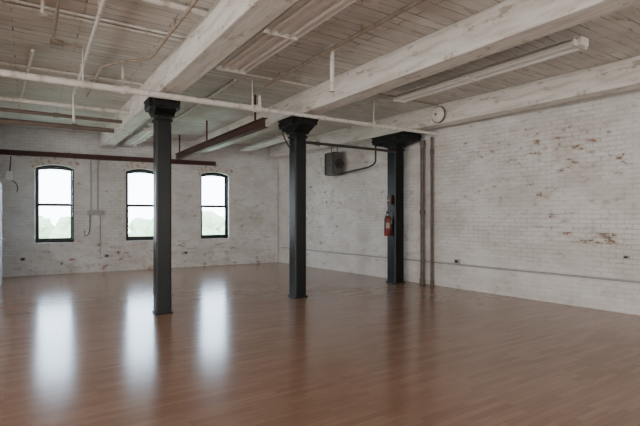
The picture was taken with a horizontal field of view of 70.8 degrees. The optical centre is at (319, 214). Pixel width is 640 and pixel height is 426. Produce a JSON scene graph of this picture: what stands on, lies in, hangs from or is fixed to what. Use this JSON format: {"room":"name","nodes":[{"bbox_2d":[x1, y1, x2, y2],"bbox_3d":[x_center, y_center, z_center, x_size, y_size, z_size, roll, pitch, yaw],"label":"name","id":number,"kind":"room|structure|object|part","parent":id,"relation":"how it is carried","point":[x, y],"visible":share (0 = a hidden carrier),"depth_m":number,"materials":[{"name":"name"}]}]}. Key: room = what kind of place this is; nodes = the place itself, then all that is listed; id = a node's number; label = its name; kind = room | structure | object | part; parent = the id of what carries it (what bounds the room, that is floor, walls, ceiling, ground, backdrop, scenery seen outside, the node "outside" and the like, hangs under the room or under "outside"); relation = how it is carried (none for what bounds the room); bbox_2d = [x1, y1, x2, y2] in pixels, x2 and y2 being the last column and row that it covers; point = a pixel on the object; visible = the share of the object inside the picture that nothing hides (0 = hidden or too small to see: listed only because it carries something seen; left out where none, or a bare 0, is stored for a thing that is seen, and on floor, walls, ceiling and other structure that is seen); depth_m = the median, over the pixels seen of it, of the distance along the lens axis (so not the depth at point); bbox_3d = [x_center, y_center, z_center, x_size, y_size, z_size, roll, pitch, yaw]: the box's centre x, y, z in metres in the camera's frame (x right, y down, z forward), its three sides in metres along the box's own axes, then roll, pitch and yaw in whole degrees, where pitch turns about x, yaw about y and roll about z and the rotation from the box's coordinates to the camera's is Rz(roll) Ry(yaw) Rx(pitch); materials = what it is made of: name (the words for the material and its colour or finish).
{"room":"empty industrial loft","nodes":[
{"label":"empty industrial loft","id":0,"kind":"room"},
{"bbox_2d":[0,126,277,276],"bbox_3d":[-4.712,-0.325,12.678,8.298,3.650,0.381,0,0,-29],"label":"wall","id":1,"kind":"structure","parent":0,"point":[251,239],"depth_m":12.06,"materials":[{"name":"brick"}]},
{"bbox_2d":[6,156,17,191],"bbox_3d":[-7.446,-0.984,10.885,0.244,0.873,0.100,0,0,-29],"label":"wall device","id":2,"kind":"object","parent":1,"relation":"attached to","point":[9,174],"visible":1,"depth_m":10.84,"materials":[{"name":"white metal"}]},
{"bbox_2d":[35,165,73,242],"bbox_3d":[-6.755,-0.266,11.469,0.847,2.007,0.230,0,0,-29],"label":"window","id":3,"kind":"structure","parent":1,"relation":"in","point":[57,167],"depth_m":11.45,"materials":[{"name":"black paint"}]},
{"bbox_3d":[-6.795,-0.719,11.541,0.765,0.988,0.035,0,0,-29],"label":"sash","id":4,"kind":"part","parent":3,"relation":"part of","materials":[{"name":"glass"}]},
{"bbox_3d":[-6.776,0.177,11.506,0.765,0.945,0.035,0,0,-29],"label":"sash","id":5,"kind":"part","parent":3,"relation":"part of","materials":[{"name":"glass"}]},
{"bbox_2d":[29,157,79,169],"bbox_3d":[-6.692,-1.315,11.356,1.123,0.309,0.016,0,0,-29],"label":"trim","id":6,"kind":"structure","parent":1,"relation":"attached to","point":[75,166],"depth_m":11.34,"materials":[{"name":"brick"}]},
{"bbox_2d":[84,160,102,254],"bbox_3d":[-5.901,-0.190,11.731,0.431,2.460,0.110,0,0,-29],"label":"conduit","id":7,"kind":"object","parent":1,"relation":"attached to","point":[89,212],"visible":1,"depth_m":11.72,"materials":[{"name":"white metal"}]},
{"bbox_2d":[120,162,152,171],"bbox_3d":[-4.873,-1.315,12.366,1.122,0.309,0.016,0,0,-29],"label":"trim","id":8,"kind":"structure","parent":1,"relation":"attached to","point":[143,165],"depth_m":12.30,"materials":[{"name":"brick"}]},
{"bbox_2d":[126,169,152,240],"bbox_3d":[-4.936,-0.266,12.479,0.846,2.007,0.230,0,0,-29],"label":"window","id":9,"kind":"structure","parent":1,"relation":"in","point":[128,238],"depth_m":12.39,"materials":[{"name":"black paint"}]},
{"bbox_3d":[-4.976,-0.719,12.551,0.764,0.988,0.035,0,0,-29],"label":"sash","id":10,"kind":"part","parent":9,"relation":"part of","materials":[{"name":"clear glass"}]},
{"bbox_3d":[-4.957,0.177,12.516,0.764,0.945,0.035,0,0,-29],"label":"sash","id":11,"kind":"part","parent":9,"relation":"part of","materials":[{"name":"glass"}]},
{"bbox_2d":[201,173,227,238],"bbox_3d":[-3.170,-0.266,13.459,0.842,2.007,0.230,0,0,-29],"label":"window","id":12,"kind":"structure","parent":1,"relation":"in","point":[225,177],"depth_m":13.60,"materials":[{"name":"black paint"}]},
{"bbox_3d":[-3.210,-0.719,13.531,0.760,0.988,0.035,0,0,-29],"label":"sash","id":13,"kind":"part","parent":12,"relation":"part of","materials":[{"name":"clear glass"}]},
{"bbox_3d":[-3.191,0.177,13.496,0.760,0.945,0.035,0,0,-29],"label":"sash","id":14,"kind":"part","parent":12,"relation":"part of","materials":[{"name":"glass"}]},
{"bbox_2d":[196,166,232,175],"bbox_3d":[-3.107,-1.315,13.346,1.119,0.309,0.016,0,0,-29],"label":"trim","id":15,"kind":"structure","parent":1,"relation":"attached to","point":[213,169],"depth_m":13.34,"materials":[{"name":"brick"}]},
{"bbox_2d":[0,262,639,425],"bbox_3d":[-1.487,1.600,3.208,17.000,0.200,21.000,0,0,-33],"label":"floor","id":16,"kind":"structure","parent":0,"point":[77,349],"depth_m":4.91,"materials":[{"name":"laminate"}]},
{"bbox_2d":[0,182,3,285],"bbox_3d":[-6.763,0.400,9.558,0.117,2.160,0.950,0,0,-33],"label":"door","id":17,"kind":"structure","parent":16,"relation":"on","point":[1,239],"depth_m":9.35,"materials":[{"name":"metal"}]},
{"bbox_2d":[143,97,180,314],"bbox_3d":[-2.416,-0.135,6.897,0.460,3.270,0.664,0,0,-33],"label":"column","id":18,"kind":"structure","parent":16,"relation":"on","point":[162,111],"depth_m":6.80,"materials":[{"name":"metal"}]},
{"bbox_3d":[-2.416,1.485,6.897,0.250,0.030,0.250,0,0,-33],"label":"plate","id":19,"kind":"part","parent":18,"relation":"part of","materials":[{"name":"paint"}]},
{"bbox_2d":[100,0,297,147],"bbox_3d":[-1.014,-1.960,4.737,0.300,0.380,17.050,0,0,-33],"label":"ceiling beam","id":20,"kind":"structure","parent":18,"relation":"on","point":[229,24],"depth_m":5.03,"materials":[{"name":"white wood"}]},
{"bbox_2d":[276,161,277,261],"bbox_3d":[-1.366,-0.100,14.272,0.065,3.200,0.065,0,0,-33],"label":"pipe","id":21,"kind":"object","parent":16,"relation":"on","point":[276,161],"visible":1,"depth_m":14.25,"materials":[{"name":"white metal"}]},
{"bbox_2d":[277,116,317,298],"bbox_3d":[-0.408,-0.135,8.248,0.460,3.270,0.824,0,0,-33],"label":"column","id":22,"kind":"structure","parent":16,"relation":"on","point":[297,128],"depth_m":8.14,"materials":[{"name":"metal"}]},
{"bbox_3d":[-0.408,-1.758,8.248,0.420,0.025,0.800,0,0,-33],"label":"plate","id":23,"kind":"part","parent":22,"relation":"part of","materials":[{"name":"paint"}]},
{"bbox_2d":[282,130,295,152],"bbox_3d":[-0.557,-1.306,7.995,0.298,0.394,0.026,0,0,-37],"label":"cable","id":24,"kind":"object","parent":22,"relation":"hanging from","point":[282,130],"visible":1,"depth_m":7.97,"materials":[{"name":"black rubber"}]},
{"bbox_3d":[-0.408,1.485,8.248,0.265,0.030,0.265,0,0,-33],"label":"plate","id":25,"kind":"part","parent":22,"relation":"part of","materials":[{"name":"paint"}]},
{"bbox_2d":[306,141,396,152],"bbox_3d":[0.726,-1.347,9.008,2.461,0.101,0.127,0,0,-39],"label":"pipe","id":26,"kind":"object","parent":22,"relation":"attached to","point":[307,142],"visible":1,"depth_m":8.84,"materials":[{"name":"black metal"}]},
{"bbox_2d":[193,0,639,153],"bbox_3d":[1.057,-1.960,5.992,0.300,0.380,16.900,0,0,-33],"label":"ceiling beam","id":27,"kind":"structure","parent":22,"relation":"on","point":[506,24],"depth_m":5.16,"materials":[{"name":"white wood"}]},
{"bbox_2d":[371,131,421,283],"bbox_3d":[1.685,-0.135,10.037,0.520,3.270,1.164,0,0,-33],"label":"column","id":28,"kind":"structure","parent":16,"relation":"on","point":[398,141],"depth_m":9.92,"materials":[{"name":"metal"}]},
{"bbox_2d":[384,211,391,235],"bbox_3d":[1.497,0.187,9.900,0.186,0.546,0.178,0,0,-4],"label":"fire extinguisher","id":29,"kind":"object","parent":28,"relation":"attached to","point":[387,220],"visible":1,"depth_m":9.84,"materials":[{"name":"red metal"}]},
{"bbox_2d":[387,195,392,204],"bbox_3d":[1.536,-0.330,9.940,0.076,0.200,0.130,0,0,-33],"label":"fire alarm box","id":30,"kind":"object","parent":28,"relation":"attached to","point":[389,198],"visible":1,"depth_m":9.90,"materials":[{"name":"red metal"}]},
{"bbox_3d":[1.685,-1.758,10.037,0.480,0.025,1.140,0,0,-33],"label":"plate","id":31,"kind":"part","parent":28,"relation":"part of","materials":[{"name":"paint"}]},
{"bbox_2d":[270,55,639,158],"bbox_3d":[3.460,-1.960,7.434,0.302,0.380,16.724,0,0,-36],"label":"ceiling beam","id":32,"kind":"structure","parent":28,"relation":"on","point":[622,75],"depth_m":7.60,"materials":[{"name":"white wood"}]},
{"bbox_2d":[432,106,444,122],"bbox_3d":[2.275,-1.940,8.691,0.130,0.330,0.330,0,0,-33],"label":"bell","id":33,"kind":"object","parent":32,"relation":"attached to","point":[438,114],"visible":1,"depth_m":8.63,"materials":[{"name":"white metal"}]},
{"bbox_2d":[0,0,639,146],"bbox_3d":[-1.487,-2.250,3.208,17.000,0.200,21.000,0,0,-33],"label":"ceiling","id":34,"kind":"structure","parent":0,"point":[614,36],"depth_m":6.11,"materials":[{"name":"paint"}]},
{"bbox_2d":[20,49,33,97],"bbox_3d":[-4.446,-2.102,6.801,0.052,0.096,2.754,0,0,-36],"label":"pipe","id":35,"kind":"object","parent":34,"relation":"attached to","point":[31,52],"visible":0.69,"depth_m":6.30,"materials":[{"name":"white metal"}]},
{"bbox_2d":[37,0,47,15],"bbox_3d":[-2.704,-2.053,4.385,0.090,0.195,0.090,0,0,-33],"label":"sprinkler","id":36,"kind":"object","parent":34,"relation":"attached to","point":[42,12],"visible":1,"depth_m":4.37,"materials":[{"name":"white paint"}]},
{"bbox_2d":[50,38,63,49],"bbox_3d":[-3.261,-2.115,5.573,0.140,0.080,0.140,0,0,-33],"label":"junction box","id":37,"kind":"object","parent":34,"relation":"attached to","point":[54,45],"visible":0.84,"depth_m":5.54,"materials":[{"name":"beige metal"}]},
{"bbox_2d":[52,0,81,47],"bbox_3d":[-2.694,-2.095,4.878,0.326,0.111,1.316,0,0,-33],"label":"pipe","id":38,"kind":"object","parent":34,"relation":"attached to","point":[58,2],"visible":1,"depth_m":4.94,"materials":[{"name":"beige metal"}]},
{"bbox_2d":[0,62,143,84],"bbox_3d":[-5.628,-2.125,5.526,6.580,0.047,0.047,0,0,-33],"label":"pipe","id":39,"kind":"object","parent":34,"relation":"attached to","point":[3,63],"visible":0.92,"depth_m":6.72,"materials":[{"name":"white metal"}]},
{"bbox_2d":[72,0,106,121],"bbox_3d":[-2.951,-1.875,5.704,0.046,0.550,4.782,0,0,-32],"label":"pipe","id":40,"kind":"object","parent":34,"relation":"attached to","point":[101,4],"visible":0.97,"depth_m":5.34,"materials":[{"name":"white metal"}]},
{"bbox_2d":[0,1,181,40],"bbox_3d":[-4.441,-2.128,3.698,6.580,0.024,0.024,0,0,-33],"label":"pipe","id":41,"kind":"object","parent":34,"relation":"attached to","point":[1,2],"visible":1,"depth_m":4.92,"materials":[{"name":"white metal"}]},
{"bbox_2d":[5,0,184,38],"bbox_3d":[-4.375,-2.128,3.598,6.580,0.042,0.042,0,0,-33],"label":"pipe","id":42,"kind":"object","parent":34,"relation":"attached to","point":[15,1],"visible":1,"depth_m":4.84,"materials":[{"name":"white metal"}]},
{"bbox_2d":[120,66,125,79],"bbox_3d":[-2.848,-2.053,6.497,0.090,0.195,0.090,0,0,-33],"label":"sprinkler","id":43,"kind":"object","parent":34,"relation":"attached to","point":[122,77],"visible":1,"depth_m":6.49,"materials":[{"name":"white paint"}]},
{"bbox_2d":[123,126,152,146],"bbox_3d":[-4.322,-1.980,10.786,0.340,0.340,2.440,0,0,-33],"label":"fluorescent light","id":44,"kind":"object","parent":34,"relation":"hanging from","point":[146,133],"visible":0.88,"depth_m":10.62,"materials":[{"name":"white metal"}]},
{"bbox_3d":[-3.666,-1.845,9.776,0.333,0.070,0.030,0,0,-33],"label":"plate","id":45,"kind":"part","parent":44,"relation":"part of","materials":[{"name":"white metal"}]},
{"bbox_2d":[86,0,198,96],"bbox_3d":[-2.204,-2.091,5.556,0.420,0.118,5.722,0,0,-40],"label":"pipe","id":46,"kind":"object","parent":34,"relation":"attached to","point":[176,23],"visible":0.91,"depth_m":5.51,"materials":[{"name":"beige metal"}]},
{"bbox_2d":[138,0,207,16],"bbox_3d":[-3.939,-2.105,2.927,6.580,0.083,0.083,0,0,-33],"label":"pipe","id":47,"kind":"object","parent":34,"relation":"attached to","point":[163,3],"visible":1,"depth_m":4.52,"materials":[{"name":"white metal"}]},
{"bbox_2d":[173,79,235,121],"bbox_3d":[-2.786,-2.128,9.339,0.044,0.044,5.300,0,0,-33],"label":"pipe","id":48,"kind":"object","parent":34,"relation":"attached to","point":[234,80],"visible":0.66,"depth_m":8.01,"materials":[{"name":"white metal"}]},
{"bbox_2d":[206,120,207,139],"bbox_3d":[-2.578,-1.913,10.249,0.040,0.475,0.040,0,0,-33],"label":"rod","id":49,"kind":"object","parent":34,"relation":"hanging from","point":[206,120],"visible":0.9,"depth_m":10.23,"materials":[{"name":"red metal"}]},
{"bbox_2d":[175,117,267,159],"bbox_3d":[-2.442,-1.590,10.040,0.100,0.170,5.500,0,0,-33],"label":"steel beam","id":50,"kind":"structure","parent":49,"relation":"hanging from","point":[254,126],"depth_m":9.22,"materials":[{"name":"metal"}]},
{"bbox_2d":[0,50,437,135],"bbox_3d":[-3.083,-1.898,5.867,13.220,0.503,0.117,0,0,-33],"label":"pipe","id":51,"kind":"object","parent":34,"relation":"hanging from","point":[127,90],"visible":1,"depth_m":6.47,"materials":[{"name":"white metal"}]},
{"bbox_3d":[-3.091,-1.945,5.862,0.018,0.410,0.018,0,0,-10],"label":"hanger rod","id":52,"kind":"part","parent":51,"relation":"part of","materials":[{"name":"white paint"}]},
{"bbox_2d":[254,95,255,119],"bbox_3d":[-1.162,-1.913,8.069,0.040,0.475,0.040,0,0,-33],"label":"rod","id":53,"kind":"object","parent":34,"relation":"hanging from","point":[254,95],"visible":0.47,"depth_m":8.05,"materials":[{"name":"red metal"}]},
{"bbox_2d":[212,68,313,87],"bbox_3d":[-0.993,-2.136,6.927,2.120,0.028,0.028,0,0,-33],"label":"pipe","id":54,"kind":"object","parent":34,"relation":"attached to","point":[212,68],"visible":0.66,"depth_m":7.04,"materials":[{"name":"white metal"}]},
{"bbox_2d":[240,131,288,151],"bbox_3d":[-1.533,-2.015,12.239,0.340,0.270,2.440,0,0,-33],"label":"fluorescent light","id":55,"kind":"object","parent":34,"relation":"hanging from","point":[278,139],"visible":0.87,"depth_m":12.02,"materials":[{"name":"white metal"}]},
{"bbox_2d":[216,0,356,73],"bbox_3d":[-0.430,-2.035,4.848,0.420,0.230,2.840,0,0,-33],"label":"fluorescent light","id":56,"kind":"object","parent":34,"relation":"hanging from","point":[303,16],"visible":0.9,"depth_m":4.78,"materials":[{"name":"white metal"}]},
{"bbox_3d":[-1.195,-1.955,6.026,0.412,0.070,0.030,0,0,-33],"label":"plate","id":57,"kind":"part","parent":56,"relation":"part of","materials":[{"name":"white metal"}]},
{"bbox_3d":[-0.430,-1.955,4.848,0.412,0.070,0.030,0,0,-33],"label":"plate","id":58,"kind":"part","parent":56,"relation":"part of","materials":[{"name":"white metal"}]},
{"bbox_2d":[325,45,339,91],"bbox_3d":[0.155,-1.865,5.765,0.140,0.570,0.140,0,0,-33],"label":"bracket","id":59,"kind":"object","parent":34,"relation":"hanging from","point":[331,87],"visible":0.8,"depth_m":5.74,"materials":[{"name":"white metal"}]},
{"bbox_3d":[0.155,-1.900,5.765,0.056,0.500,0.056,0,0,-33],"label":"drop rod","id":60,"kind":"part","parent":59,"relation":"part of","materials":[{"name":"white paint"}]},
{"bbox_2d":[263,0,425,86],"bbox_3d":[0.616,-2.092,4.872,0.062,0.116,5.500,0,0,-33],"label":"pipe","id":61,"kind":"object","parent":34,"relation":"attached to","point":[416,2],"visible":1,"depth_m":5.22,"materials":[{"name":"metal"}]},
{"bbox_2d":[361,0,380,5],"bbox_3d":[0.496,-2.115,4.377,0.140,0.080,0.140,0,0,-33],"label":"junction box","id":62,"kind":"object","parent":34,"relation":"attached to","point":[368,2],"visible":1,"depth_m":4.39,"materials":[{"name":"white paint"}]},
{"bbox_2d":[378,93,437,105],"bbox_3d":[1.290,-2.138,8.111,2.400,0.024,0.024,0,0,-33],"label":"pipe","id":63,"kind":"object","parent":34,"relation":"attached to","point":[378,93],"visible":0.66,"depth_m":8.44,"materials":[{"name":"grey metal"}]},
{"bbox_2d":[393,36,588,102],"bbox_3d":[2.211,-2.050,6.473,0.300,0.200,3.090,0,0,-33],"label":"fluorescent light","id":64,"kind":"object","parent":34,"relation":"hanging from","point":[573,44],"visible":1,"depth_m":6.04,"materials":[{"name":"white metal"}]},
{"bbox_3d":[2.197,-1.985,6.495,0.294,0.070,0.030,0,0,-33],"label":"plate","id":65,"kind":"part","parent":64,"relation":"part of","materials":[{"name":"white metal"}]},
{"bbox_3d":[3.017,-1.985,5.232,0.294,0.070,0.030,0,0,-33],"label":"plate","id":66,"kind":"part","parent":64,"relation":"part of","materials":[{"name":"white metal"}]},
{"bbox_3d":[-2.614,-1.960,2.648,0.300,0.380,15.290,0,0,-33],"label":"ceiling beam","id":67,"kind":"structure","parent":34,"relation":"attached to","visible":0},
{"bbox_2d":[0,118,113,132],"bbox_3d":[-7.681,-1.840,7.770,7.580,0.130,0.130,0,0,-33],"label":"pipe","id":68,"kind":"object","parent":67,"relation":"attached to","point":[2,120],"visible":1,"depth_m":9.21,"materials":[{"name":"metal"}]},
{"bbox_2d":[0,107,121,123],"bbox_3d":[-7.136,-1.860,6.931,7.580,0.091,0.091,0,0,-33],"label":"pipe","id":69,"kind":"object","parent":67,"relation":"attached to","point":[57,115],"visible":1,"depth_m":8.35,"materials":[{"name":"metal"}]},
{"bbox_2d":[0,96,128,114],"bbox_3d":[-6.309,-1.900,6.575,6.580,0.094,0.094,0,0,-33],"label":"pipe","id":70,"kind":"object","parent":67,"relation":"attached to","point":[5,98],"visible":1,"depth_m":7.75,"materials":[{"name":"white metal"}]},
{"bbox_2d":[278,88,639,314],"bbox_3d":[4.409,-0.325,7.407,0.300,3.650,18.000,0,0,-39],"label":"wall","id":71,"kind":"structure","parent":0,"point":[554,188],"depth_m":8.29,"materials":[{"name":"brick"}]},
{"bbox_2d":[325,147,343,175],"bbox_3d":[0.434,-1.590,11.745,0.445,1.120,0.520,0,0,-33],"label":"heater","id":72,"kind":"object","parent":71,"relation":"attached to","point":[334,163],"visible":0.9,"depth_m":11.62,"materials":[{"name":"grey metal"}]},
{"bbox_3d":[0.516,-1.330,11.560,0.260,0.260,0.120,0,0,-33],"label":"fan motor","id":73,"kind":"part","parent":72,"relation":"part of","materials":[{"name":"black metal"}]},
{"bbox_2d":[339,146,376,174],"bbox_3d":[0.901,-1.399,10.994,0.047,0.722,1.463,0,0,-33],"label":"pipe","id":74,"kind":"object","parent":72,"relation":"attached to","point":[373,164],"visible":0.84,"depth_m":10.68,"materials":[{"name":"grey metal"}]},
{"bbox_2d":[420,140,424,284],"bbox_3d":[2.218,-0.060,9.753,0.117,3.120,0.117,0,0,-33],"label":"pipe","id":75,"kind":"object","parent":71,"relation":"attached to","point":[422,142],"visible":1,"depth_m":9.71,"materials":[{"name":"grey metal"}]},
{"bbox_2d":[430,137,433,285],"bbox_3d":[2.381,-0.080,9.574,0.083,3.160,0.083,0,0,-33],"label":"pipe","id":76,"kind":"object","parent":71,"relation":"attached to","point":[431,138],"visible":1,"depth_m":9.54,"materials":[{"name":"grey metal"}]},
{"bbox_2d":[281,247,639,282],"bbox_3d":[3.362,1.006,8.441,0.044,0.055,14.574,0,0,-39],"label":"pipe","id":77,"kind":"object","parent":71,"relation":"attached to","point":[497,268],"visible":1,"depth_m":8.33,"materials":[{"name":"white metal"}]},
{"bbox_3d":[-7.328,-0.325,9.907,0.300,3.650,2.000,0,0,-33],"label":"wall","id":78,"kind":"structure","parent":0,"visible":0},
{"bbox_2d":[0,149,215,165],"bbox_3d":[-5.303,-1.485,11.812,5.202,0.120,0.090,0,0,-29],"label":"steel beam","id":79,"kind":"structure","parent":78,"relation":"attached to","point":[2,151],"depth_m":11.53,"materials":[{"name":"black metal"}]},
{"label":"outside","id":80,"kind":"structure","parent":0,"visible":0},
{"bbox_3d":[-30.162,6.600,51.954,160.000,0.200,90.000,0,0,-33],"label":"ground","id":81,"kind":"structure","parent":80,"visible":0},
{"bbox_2d":[39,215,54,237],"bbox_3d":[-22.727,3.217,35.384,3.781,6.597,3.339,0,0,-33],"label":"tree","id":82,"kind":"object","parent":81,"relation":"on","point":[46,227],"visible":0.14,"depth_m":34.75,"materials":[{"name":"green plant"}]},
{"bbox_2d":[48,216,69,237],"bbox_3d":[-17.501,3.199,32.747,3.927,6.632,3.418,0,0,-33],"label":"tree","id":83,"kind":"object","parent":81,"relation":"on","point":[62,228],"visible":0.19,"depth_m":31.88,"materials":[{"name":"green plant"}]},
{"bbox_2d":[128,217,152,235],"bbox_3d":[-13.488,3.335,35.169,3.703,6.361,3.229,0,0,19],"label":"tree","id":84,"kind":"object","parent":81,"relation":"on","point":[138,226],"visible":0.29,"depth_m":34.48,"materials":[{"name":"green plant"}]},
{"bbox_2d":[202,211,224,234],"bbox_3d":[-9.377,3.075,38.105,3.308,6.880,3.249,0,0,-13],"label":"tree","id":85,"kind":"object","parent":81,"relation":"on","point":[211,222],"visible":0.45,"depth_m":37.20,"materials":[{"name":"green plant"}]},
{"bbox_2d":[219,216,224,225],"bbox_3d":[-9.963,3.281,43.404,4.042,6.468,3.656,0,0,-33],"label":"tree","id":86,"kind":"object","parent":81,"relation":"on","point":[220,217],"visible":0.02,"depth_m":42.98,"materials":[{"name":"green plant"}]}
]}

